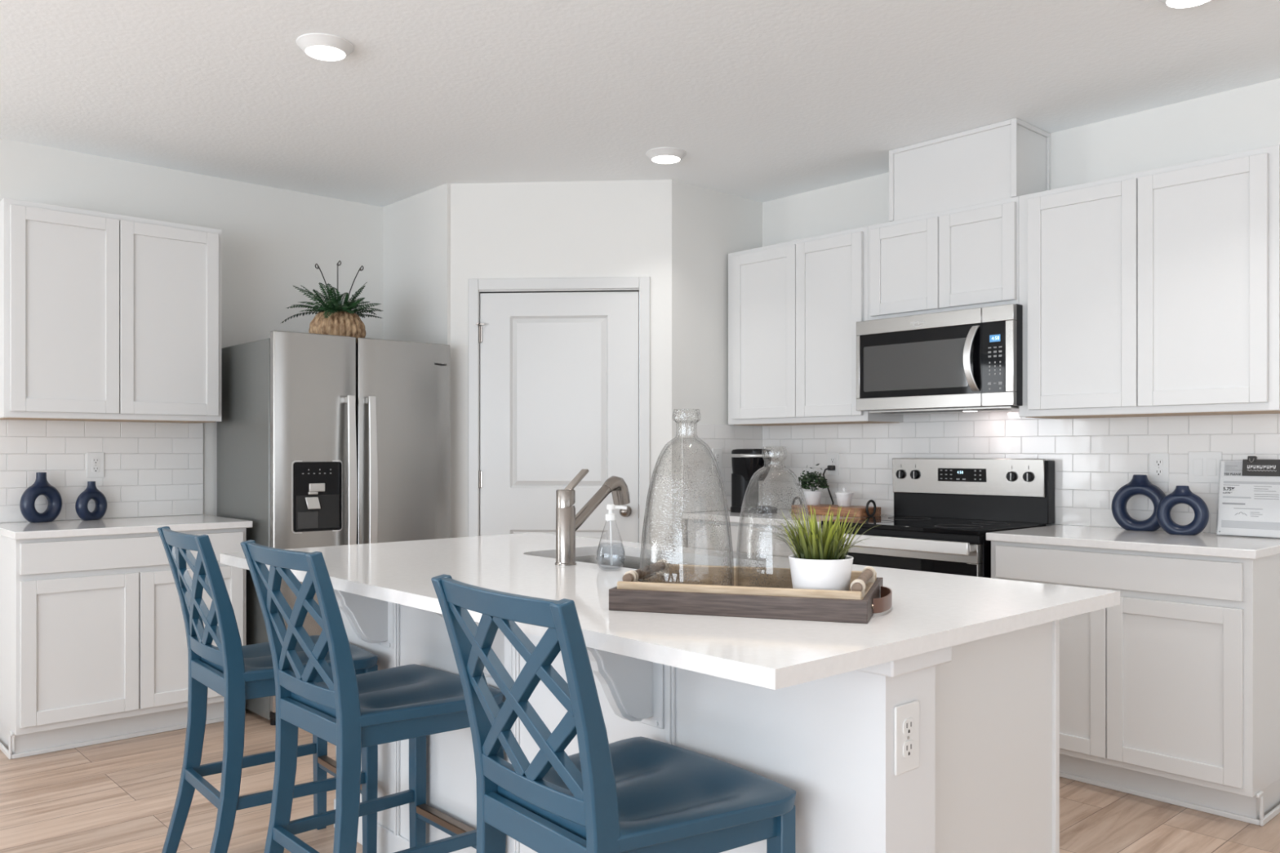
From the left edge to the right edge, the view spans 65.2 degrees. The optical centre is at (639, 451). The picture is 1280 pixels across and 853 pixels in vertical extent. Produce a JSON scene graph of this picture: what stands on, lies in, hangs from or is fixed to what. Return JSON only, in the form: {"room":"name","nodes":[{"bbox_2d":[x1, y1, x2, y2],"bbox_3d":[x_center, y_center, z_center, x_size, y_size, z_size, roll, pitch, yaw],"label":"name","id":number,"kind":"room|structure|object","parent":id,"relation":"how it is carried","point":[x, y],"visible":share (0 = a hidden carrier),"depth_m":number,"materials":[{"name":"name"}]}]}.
{"room":"kitchen","nodes":[
{"label":"kitchen","id":0,"kind":"room"},
{"bbox_2d":[0,137,382,515],"bbox_3d":[-4.203,-0.076,3.232,7.339,2.613,0.100,0,0,-42],"label":"wall","id":1,"kind":"structure","parent":0,"point":[273,240],"depth_m":5.13,"materials":[{"name":"white paint"}]},
{"bbox_2d":[86,452,104,477],"bbox_3d":[-2.539,0.064,4.663,0.074,0.118,0.008,0,0,-42],"label":"electrical outlet","id":2,"kind":"object","parent":1,"relation":"attached to","point":[95,460],"visible":1,"depth_m":4.66,"materials":[{"name":"white plastic"}]},
{"bbox_2d":[91,466,99,472],"bbox_3d":[-2.537,0.084,4.662,0.033,0.029,0.003,0,0,-42],"label":"receptacle","id":3,"kind":"object","parent":2,"relation":"attached to","point":[94,468],"depth_m":4.66,"materials":[{"name":"grey plastic"}]},
{"bbox_2d":[91,457,99,463],"bbox_3d":[-2.537,0.044,4.662,0.033,0.029,0.003,0,0,-42],"label":"receptacle","id":4,"kind":"object","parent":2,"relation":"attached to","point":[94,460],"depth_m":4.66,"materials":[{"name":"grey plastic"}]},
{"bbox_2d":[0,419,203,523],"bbox_3d":[-2.516,0.086,4.695,0.900,0.460,0.009,0,0,-42],"label":"backsplash","id":5,"kind":"structure","parent":1,"relation":"attached to","point":[152,468],"depth_m":4.71,"materials":[{"name":"tile"}]},
{"bbox_2d":[0,198,221,422],"bbox_3d":[-2.418,-0.598,4.571,0.890,0.916,0.324,0,0,-42],"label":"upper cabinet","id":6,"kind":"object","parent":1,"relation":"attached to","point":[104,317],"visible":1,"depth_m":4.41,"materials":[{"name":"white paint"}]},
{"bbox_2d":[382,182,450,346],"bbox_3d":[-1.188,-0.076,5.445,0.100,2.613,0.689,0,0,-42],"label":"wall","id":7,"kind":"structure","parent":0,"point":[416,228],"depth_m":5.37,"materials":[{"name":"white paint"}]},
{"bbox_2d":[450,179,671,546],"bbox_3d":[-0.419,-0.076,5.180,1.171,2.613,0.100,0,0,4],"label":"wall","id":8,"kind":"structure","parent":0,"point":[609,228],"depth_m":5.13,"materials":[{"name":"white paint"}]},
{"bbox_2d":[475,291,639,542],"bbox_3d":[-0.424,0.201,5.112,0.842,2.034,0.121,0,0,4],"label":"door","id":9,"kind":"structure","parent":8,"relation":"in","point":[559,371],"depth_m":5.14,"materials":[{"name":"white paint"}]},
{"bbox_2d":[468,276,649,543],"bbox_3d":[-0.415,0.171,5.148,0.937,2.118,0.064,0,0,4],"label":"trim","id":10,"kind":"structure","parent":8,"relation":"attached to","point":[475,286],"depth_m":5.12,"materials":[{"name":"white paint"}]},
{"bbox_2d":[0,0,1279,207],"bbox_3d":[-0.355,-1.433,0.130,9.050,0.100,9.870,0,0,-42],"label":"ceiling","id":11,"kind":"structure","parent":0,"point":[765,100],"depth_m":3.74,"materials":[{"name":"white paint"}]},
{"bbox_2d":[296,33,354,61],"bbox_3d":[-1.070,-1.365,3.402,0.188,0.036,0.188,0,0,-42],"label":"recessed light","id":12,"kind":"object","parent":11,"relation":"in","point":[322,46],"visible":1,"depth_m":3.36,"materials":[{"name":"white plastic"}]},
{"bbox_2d":[645,146,686,164],"bbox_3d":[0.120,-1.365,4.642,0.188,0.036,0.188,0,0,-42],"label":"recessed light","id":13,"kind":"object","parent":11,"relation":"in","point":[664,155],"visible":1,"depth_m":4.59,"materials":[{"name":"white plastic"}]},
{"bbox_2d":[1157,0,1210,8],"bbox_3d":[1.647,-1.365,2.989,0.188,0.036,0.188,0,0,-42],"label":"recessed light","id":14,"kind":"object","parent":11,"relation":"in","point":[1171,3],"visible":1,"depth_m":3.01,"materials":[{"name":"white plastic"}]},
{"bbox_2d":[0,708,1279,852],"bbox_3d":[-0.355,1.280,0.130,9.050,0.100,9.870,0,0,-42],"label":"floor","id":15,"kind":"structure","parent":0,"point":[119,796],"depth_m":3.40,"materials":[{"name":"wood"}]},
{"bbox_2d":[0,528,246,759],"bbox_3d":[-2.325,0.788,4.459,0.916,0.884,0.614,0,0,-42],"label":"base cabinet","id":16,"kind":"object","parent":15,"relation":"on","point":[94,647],"visible":0.76,"depth_m":4.14,"materials":[{"name":"white paint"}]},
{"bbox_2d":[0,514,252,539],"bbox_3d":[-2.314,0.331,4.459,0.932,0.030,0.629,0,0,-42],"label":"countertop","id":17,"kind":"structure","parent":16,"relation":"on","point":[64,528],"depth_m":4.32,"materials":[{"name":"white stone"}]},
{"bbox_2d":[19,472,62,522],"bbox_3d":[-2.670,0.205,4.460,0.075,0.222,0.188,0,0,22],"label":"ring vase","id":18,"kind":"object","parent":17,"relation":"on","point":[41,486],"visible":1,"depth_m":4.44,"materials":[{"name":"blue ceramic"}]},
{"bbox_2d":[75,480,107,520],"bbox_3d":[-2.521,0.227,4.596,0.065,0.178,0.154,0,0,20],"label":"ring vase","id":19,"kind":"object","parent":17,"relation":"on","point":[91,492],"visible":1,"depth_m":4.58,"materials":[{"name":"blue ceramic"}]},
{"bbox_2d":[156,525,377,852],"bbox_3d":[-1.107,0.726,2.971,0.535,1.007,0.469,0,0,-39],"label":"bar stool","id":20,"kind":"object","parent":15,"relation":"on","point":[237,673],"visible":0.74,"depth_m":2.86,"materials":[{"name":"blue paint"}]},
{"bbox_2d":[217,330,450,725],"bbox_3d":[-1.509,0.346,4.990,0.910,1.768,0.790,0,0,-42],"label":"fridge","id":21,"kind":"object","parent":15,"relation":"on","point":[323,440],"visible":0.68,"depth_m":4.69,"materials":[{"name":"grey metal"}]},
{"bbox_2d":[280,260,383,337],"bbox_3d":[-1.490,-0.723,4.896,0.490,0.426,0.489,0,0,-42],"label":"potted fern","id":22,"kind":"object","parent":21,"relation":"on","point":[335,317],"visible":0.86,"depth_m":4.82,"materials":[{"name":"green plant"}]},
{"bbox_2d":[308,311,365,337],"bbox_3d":[-1.482,-0.593,4.900,0.268,0.165,0.270,0,0,-42],"label":"basket","id":23,"kind":"object","parent":22,"relation":"attached to","point":[344,323],"depth_m":4.80,"materials":[{"name":"wicker"}]},
{"bbox_2d":[240,539,503,852],"bbox_3d":[-0.674,0.726,2.520,0.535,1.007,0.469,0,0,-42],"label":"bar stool","id":24,"kind":"object","parent":15,"relation":"on","point":[351,712],"visible":0.98,"depth_m":2.42,"materials":[{"name":"blue paint"}]},
{"bbox_2d":[431,573,795,852],"bbox_3d":[-0.050,0.726,1.800,0.535,1.007,0.469,0,0,-39],"label":"bar stool","id":25,"kind":"object","parent":15,"relation":"on","point":[639,794],"visible":1,"depth_m":1.69,"materials":[{"name":"blue paint"}]},
{"bbox_2d":[333,589,1059,852],"bbox_3d":[-0.091,0.788,2.658,1.064,0.884,2.127,0,0,-42],"label":"kitchen island","id":26,"kind":"object","parent":15,"relation":"on","point":[986,780],"visible":0.27,"depth_m":2.05,"materials":[{"name":"white paint"}]},
{"bbox_2d":[219,532,1119,689],"bbox_3d":[-0.107,0.331,2.676,1.203,0.030,2.220,0,0,-42],"label":"island countertop","id":27,"kind":"structure","parent":26,"relation":"on","point":[929,611],"depth_m":2.10,"materials":[{"name":"white stone"}]},
{"bbox_2d":[555,469,630,565],"bbox_3d":[-0.134,0.183,2.892,0.060,0.265,0.304,0,0,37],"label":"faucet","id":28,"kind":"object","parent":27,"relation":"on","point":[567,522],"visible":1,"depth_m":2.78,"materials":[{"name":"silver metal"}]},
{"bbox_2d":[595,504,626,570],"bbox_3d":[-0.077,0.229,2.673,0.080,0.174,0.078,0,0,-42],"label":"soap dispenser","id":29,"kind":"object","parent":27,"relation":"on","point":[610,517],"visible":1,"depth_m":2.67,"materials":[{"name":"clear plastic"}]},
{"bbox_2d":[595,522,625,570],"bbox_3d":[-0.078,0.248,2.672,0.078,0.136,0.078,0,0,-42],"label":"bottle","id":30,"kind":"object","parent":29,"relation":"attached to","point":[611,543],"depth_m":2.67,"materials":[{"name":"clear glass"}]},
{"bbox_2d":[575,555,707,568],"bbox_3d":[0.007,0.438,2.959,0.419,0.185,0.789,0,0,-42],"label":"sink","id":31,"kind":"object","parent":27,"relation":"in","point":[633,562],"visible":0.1,"depth_m":3.30,"materials":[{"name":"silver metal"}]},
{"bbox_2d":[608,572,892,623],"bbox_3d":[0.233,0.295,2.080,0.565,0.042,0.360,0,0,18],"label":"serving tray","id":32,"kind":"object","parent":27,"relation":"on","point":[878,599],"visible":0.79,"depth_m":1.91,"materials":[{"name":"brown wood"}]},
{"bbox_2d":[617,559,876,599],"bbox_3d":[0.233,0.276,2.080,0.483,0.064,0.335,0,0,18],"label":"serving tray","id":33,"kind":"object","parent":32,"relation":"in","point":[861,581],"visible":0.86,"depth_m":2.11,"materials":[{"name":"beige wood"}]},
{"bbox_2d":[639,408,733,586],"bbox_3d":[0.096,0.107,2.070,0.195,0.388,0.195,0,0,5],"label":"glass cloche","id":34,"kind":"object","parent":33,"relation":"on","point":[731,561],"visible":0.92,"depth_m":2.06,"materials":[{"name":"clear glass"}]},
{"bbox_2d":[735,446,809,586],"bbox_3d":[0.286,0.145,2.132,0.165,0.312,0.165,0,0,-45],"label":"glass cloche","id":35,"kind":"object","parent":33,"relation":"on","point":[785,446],"visible":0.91,"depth_m":2.13,"materials":[{"name":"clear glass"}]},
{"bbox_2d":[757,503,878,591],"bbox_3d":[0.348,0.202,1.940,0.246,0.198,0.212,0,0,23],"label":"potted grass","id":36,"kind":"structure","parent":33,"relation":"on","point":[818,563],"depth_m":1.91,"materials":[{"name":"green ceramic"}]},
{"bbox_2d":[788,554,853,591],"bbox_3d":[0.352,0.253,1.949,0.125,0.096,0.125,0,0,-42],"label":"pot","id":37,"kind":"object","parent":36,"relation":"on","point":[808,571],"depth_m":1.90,"materials":[{"name":"white ceramic"}]},
{"bbox_2d":[893,700,919,775],"bbox_3d":[0.469,0.502,1.754,0.074,0.120,0.008,0,0,-42],"label":"electrical outlet","id":38,"kind":"object","parent":26,"relation":"attached to","point":[906,716],"visible":1,"depth_m":1.75,"materials":[{"name":"white plastic"}]},
{"bbox_2d":[902,739,914,758],"bbox_3d":[0.470,0.521,1.752,0.033,0.029,0.003,0,0,-42],"label":"receptacle","id":39,"kind":"object","parent":38,"relation":"attached to","point":[908,744],"depth_m":1.75,"materials":[{"name":"grey plastic"}]},
{"bbox_2d":[902,717,914,735],"bbox_3d":[0.470,0.482,1.752,0.033,0.029,0.003,0,0,-42],"label":"receptacle","id":40,"kind":"object","parent":38,"relation":"attached to","point":[908,722],"depth_m":1.75,"materials":[{"name":"grey plastic"}]},
{"bbox_2d":[687,519,822,557],"bbox_3d":[0.752,0.788,5.024,0.619,0.884,0.870,0,0,-42],"label":"base cabinet","id":41,"kind":"object","parent":15,"relation":"on","point":[775,547],"visible":0.04,"depth_m":4.86,"materials":[{"name":"white paint"}]},
{"bbox_2d":[682,509,890,528],"bbox_3d":[0.745,0.331,5.017,0.639,0.030,0.871,0,0,-42],"label":"countertop","id":42,"kind":"structure","parent":41,"relation":"on","point":[753,518],"depth_m":4.86,"materials":[{"name":"white stone"}]},
{"bbox_2d":[730,448,777,514],"bbox_3d":[0.587,0.151,5.168,0.166,0.329,0.240,0,0,-42],"label":"coffee maker","id":43,"kind":"object","parent":42,"relation":"on","point":[744,467],"visible":0.98,"depth_m":5.14,"materials":[{"name":"black plastic"}]},
{"bbox_2d":[822,465,835,504],"bbox_3d":[0.948,0.194,5.209,0.049,0.243,0.136,0,0,-42],"label":"power cord","id":44,"kind":"object","parent":42,"relation":"on","point":[829,467],"visible":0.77,"depth_m":5.17,"materials":[{"name":"black plastic"}]},
{"bbox_2d":[791,496,880,517],"bbox_3d":[0.973,0.274,4.982,0.180,0.084,0.460,0,0,-42],"label":"wooden tray","id":45,"kind":"object","parent":42,"relation":"on","point":[820,509],"visible":0.93,"depth_m":4.87,"materials":[{"name":"brown wood"}]},
{"bbox_2d":[795,463,829,505],"bbox_3d":[0.881,0.165,5.095,0.173,0.213,0.162,0,0,-42],"label":"potted shrub","id":46,"kind":"object","parent":45,"relation":"on","point":[812,497],"visible":0.99,"depth_m":5.07,"materials":[{"name":"green plant"}]},
{"bbox_2d":[804,490,822,505],"bbox_3d":[0.881,0.237,5.098,0.092,0.070,0.092,0,0,-42],"label":"pot","id":47,"kind":"object","parent":46,"relation":"on","point":[812,497],"depth_m":5.06,"materials":[{"name":"white ceramic"}]},
{"bbox_2d":[835,488,853,506],"bbox_3d":[1.013,0.226,4.961,0.087,0.091,0.087,0,0,-42],"label":"lidded jar","id":48,"kind":"object","parent":45,"relation":"on","point":[843,498],"visible":1,"depth_m":4.93,"materials":[{"name":"white ceramic"}]},
{"bbox_2d":[821,457,1054,577],"bbox_3d":[1.277,0.617,4.373,0.698,1.167,0.770,0,0,-42],"label":"range","id":49,"kind":"object","parent":15,"relation":"on","point":[944,509],"visible":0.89,"depth_m":4.35,"materials":[{"name":"black metal"}]},
{"bbox_2d":[821,515,1045,535],"bbox_3d":[1.273,0.319,4.371,0.560,0.021,0.766,0,0,-42],"label":"cooktop","id":50,"kind":"object","parent":49,"relation":"in","point":[892,525],"depth_m":4.29,"materials":[{"name":"glass"}]},
{"bbox_2d":[991,540,1279,826],"bbox_3d":[1.897,0.788,3.768,0.619,0.884,0.920,0,0,-42],"label":"base cabinet","id":51,"kind":"object","parent":15,"relation":"on","point":[1170,693],"visible":0.7,"depth_m":3.42,"materials":[{"name":"white paint"}]},
{"bbox_2d":[986,524,1279,559],"bbox_3d":[1.893,0.331,3.757,0.639,0.030,0.930,0,0,-42],"label":"countertop","id":52,"kind":"structure","parent":51,"relation":"on","point":[1202,544],"depth_m":3.59,"materials":[{"name":"white stone"}]},
{"bbox_2d":[1111,475,1165,531],"bbox_3d":[1.996,0.205,3.993,0.212,0.222,0.085,0,0,42],"label":"ring vase","id":53,"kind":"object","parent":52,"relation":"on","point":[1139,484],"visible":0.92,"depth_m":3.98,"materials":[{"name":"blue ceramic"}]},
{"bbox_2d":[1155,485,1208,535],"bbox_3d":[2.057,0.223,3.793,0.178,0.185,0.075,0,0,38],"label":"ring vase","id":54,"kind":"object","parent":52,"relation":"on","point":[1181,494],"visible":1,"depth_m":3.77,"materials":[{"name":"blue ceramic"}]},
{"bbox_2d":[1216,461,1279,538],"bbox_3d":[2.272,0.174,3.709,0.095,0.284,0.222,0,0,-42],"label":"sign holder","id":55,"kind":"object","parent":52,"relation":"on","point":[1249,506],"visible":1,"depth_m":3.70,"materials":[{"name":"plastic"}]},
{"bbox_2d":[1241,456,1279,476],"bbox_3d":[2.300,0.055,3.683,0.025,0.074,0.140,0,0,-42],"label":"card","id":56,"kind":"object","parent":55,"relation":"attached to","point":[1251,466],"visible":1,"depth_m":3.69,"materials":[{"name":"grey paper"}]},
{"bbox_2d":[671,179,762,547],"bbox_3d":[0.388,-0.076,5.363,0.703,2.613,0.100,0,0,-42],"label":"wall","id":57,"kind":"structure","parent":0,"point":[708,225],"depth_m":5.22,"materials":[{"name":"white paint"}]},
{"bbox_2d":[711,448,722,471],"bbox_3d":[0.409,0.043,5.297,0.074,0.118,0.008,0,0,-42],"label":"electrical outlet","id":58,"kind":"object","parent":57,"relation":"attached to","point":[717,452],"visible":0.9,"depth_m":5.29,"materials":[{"name":"white plastic"}]},
{"bbox_2d":[715,460,719,466],"bbox_3d":[0.411,0.062,5.295,0.033,0.029,0.003,0,0,-42],"label":"receptacle","id":59,"kind":"object","parent":58,"relation":"attached to","point":[718,461],"depth_m":5.29,"materials":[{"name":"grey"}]},
{"bbox_2d":[715,453,719,458],"bbox_3d":[0.411,0.024,5.295,0.033,0.029,0.003,0,0,-42],"label":"receptacle","id":60,"kind":"object","parent":58,"relation":"attached to","point":[717,455],"depth_m":5.29,"materials":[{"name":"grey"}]},
{"bbox_2d":[681,423,762,512],"bbox_3d":[0.446,0.086,5.342,0.626,0.460,0.009,0,0,-42],"label":"backsplash","id":61,"kind":"structure","parent":57,"relation":"attached to","point":[728,437],"depth_m":5.26,"materials":[{"name":"tile"}]},
{"bbox_2d":[762,78,1279,526],"bbox_3d":[3.430,-0.076,2.620,0.100,2.613,8.253,0,0,-42],"label":"wall","id":62,"kind":"structure","parent":0,"point":[1246,118],"depth_m":4.13,"materials":[{"name":"white paint"}]},
{"bbox_2d":[728,226,903,426],"bbox_3d":[0.874,-0.598,5.109,0.324,0.916,0.888,0,0,-42],"label":"upper cabinet","id":63,"kind":"object","parent":62,"relation":"attached to","point":[795,307],"visible":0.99,"depth_m":4.97,"materials":[{"name":"white paint"}]},
{"bbox_2d":[826,453,839,475],"bbox_3d":[1.002,0.066,5.192,0.008,0.118,0.074,0,0,-42],"label":"electrical outlet","id":64,"kind":"object","parent":62,"relation":"attached to","point":[833,459],"visible":1,"depth_m":5.18,"materials":[{"name":"white plastic"}]},
{"bbox_2d":[830,457,835,462],"bbox_3d":[1.000,0.046,5.190,0.003,0.029,0.033,0,0,-42],"label":"receptacle","id":65,"kind":"object","parent":64,"relation":"attached to","point":[832,459],"depth_m":5.19,"materials":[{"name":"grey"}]},
{"bbox_2d":[867,195,1018,320],"bbox_3d":[1.423,-0.830,4.507,0.324,0.453,0.740,0,0,-42],"label":"upper cabinet","id":66,"kind":"object","parent":62,"relation":"attached to","point":[966,257],"visible":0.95,"depth_m":4.37,"materials":[{"name":"white paint"}]},
{"bbox_2d":[856,303,1022,414],"bbox_3d":[1.383,-0.389,4.469,0.412,0.430,0.770,0,0,-42],"label":"microwave","id":67,"kind":"object","parent":66,"relation":"attached to","point":[971,360],"visible":0.98,"depth_m":4.32,"materials":[{"name":"silver metal"}]},
{"bbox_2d":[888,117,1050,221],"bbox_3d":[1.465,-1.220,4.473,0.308,0.325,0.616,0,0,-42],"label":"duct cover","id":68,"kind":"object","parent":66,"relation":"on","point":[1009,158],"visible":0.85,"depth_m":4.33,"materials":[{"name":"white paint"}]},
{"bbox_2d":[762,411,1279,533],"bbox_3d":[1.556,0.048,4.596,0.009,0.536,2.608,0,0,-42],"label":"backsplash","id":69,"kind":"structure","parent":62,"relation":"attached to","point":[1094,458],"depth_m":4.32,"materials":[{"name":"tile"}]},
{"bbox_2d":[1018,144,1279,418],"bbox_3d":[1.989,-0.598,3.885,0.324,0.916,0.941,0,0,-42],"label":"upper cabinet","id":70,"kind":"object","parent":62,"relation":"attached to","point":[1156,292],"visible":1,"depth_m":3.73,"materials":[{"name":"white paint"}]},
{"bbox_2d":[1149,453,1168,482],"bbox_3d":[2.080,0.065,4.008,0.008,0.118,0.074,0,0,-42],"label":"electrical outlet","id":71,"kind":"object","parent":62,"relation":"attached to","point":[1158,462],"visible":0.98,"depth_m":4.00,"materials":[{"name":"white plastic"}]},
{"bbox_2d":[1154,468,1163,475],"bbox_3d":[2.078,0.085,4.006,0.003,0.029,0.033,0,0,-42],"label":"receptacle","id":72,"kind":"object","parent":71,"relation":"attached to","point":[1157,472],"depth_m":4.01,"materials":[{"name":"grey plastic"}]},
{"bbox_2d":[1154,458,1163,466],"bbox_3d":[2.078,0.045,4.006,0.003,0.029,0.033,0,0,-42],"label":"receptacle","id":73,"kind":"object","parent":71,"relation":"attached to","point":[1157,462],"depth_m":4.01,"materials":[{"name":"grey plastic"}]},
{"bbox_2d":[1188,451,1222,483],"bbox_3d":[2.194,0.062,3.883,0.007,0.122,0.120,0,0,-42],"label":"light switch","id":74,"kind":"object","parent":62,"relation":"attached to","point":[1204,467],"visible":0.88,"depth_m":3.88,"materials":[{"name":"white plastic"}]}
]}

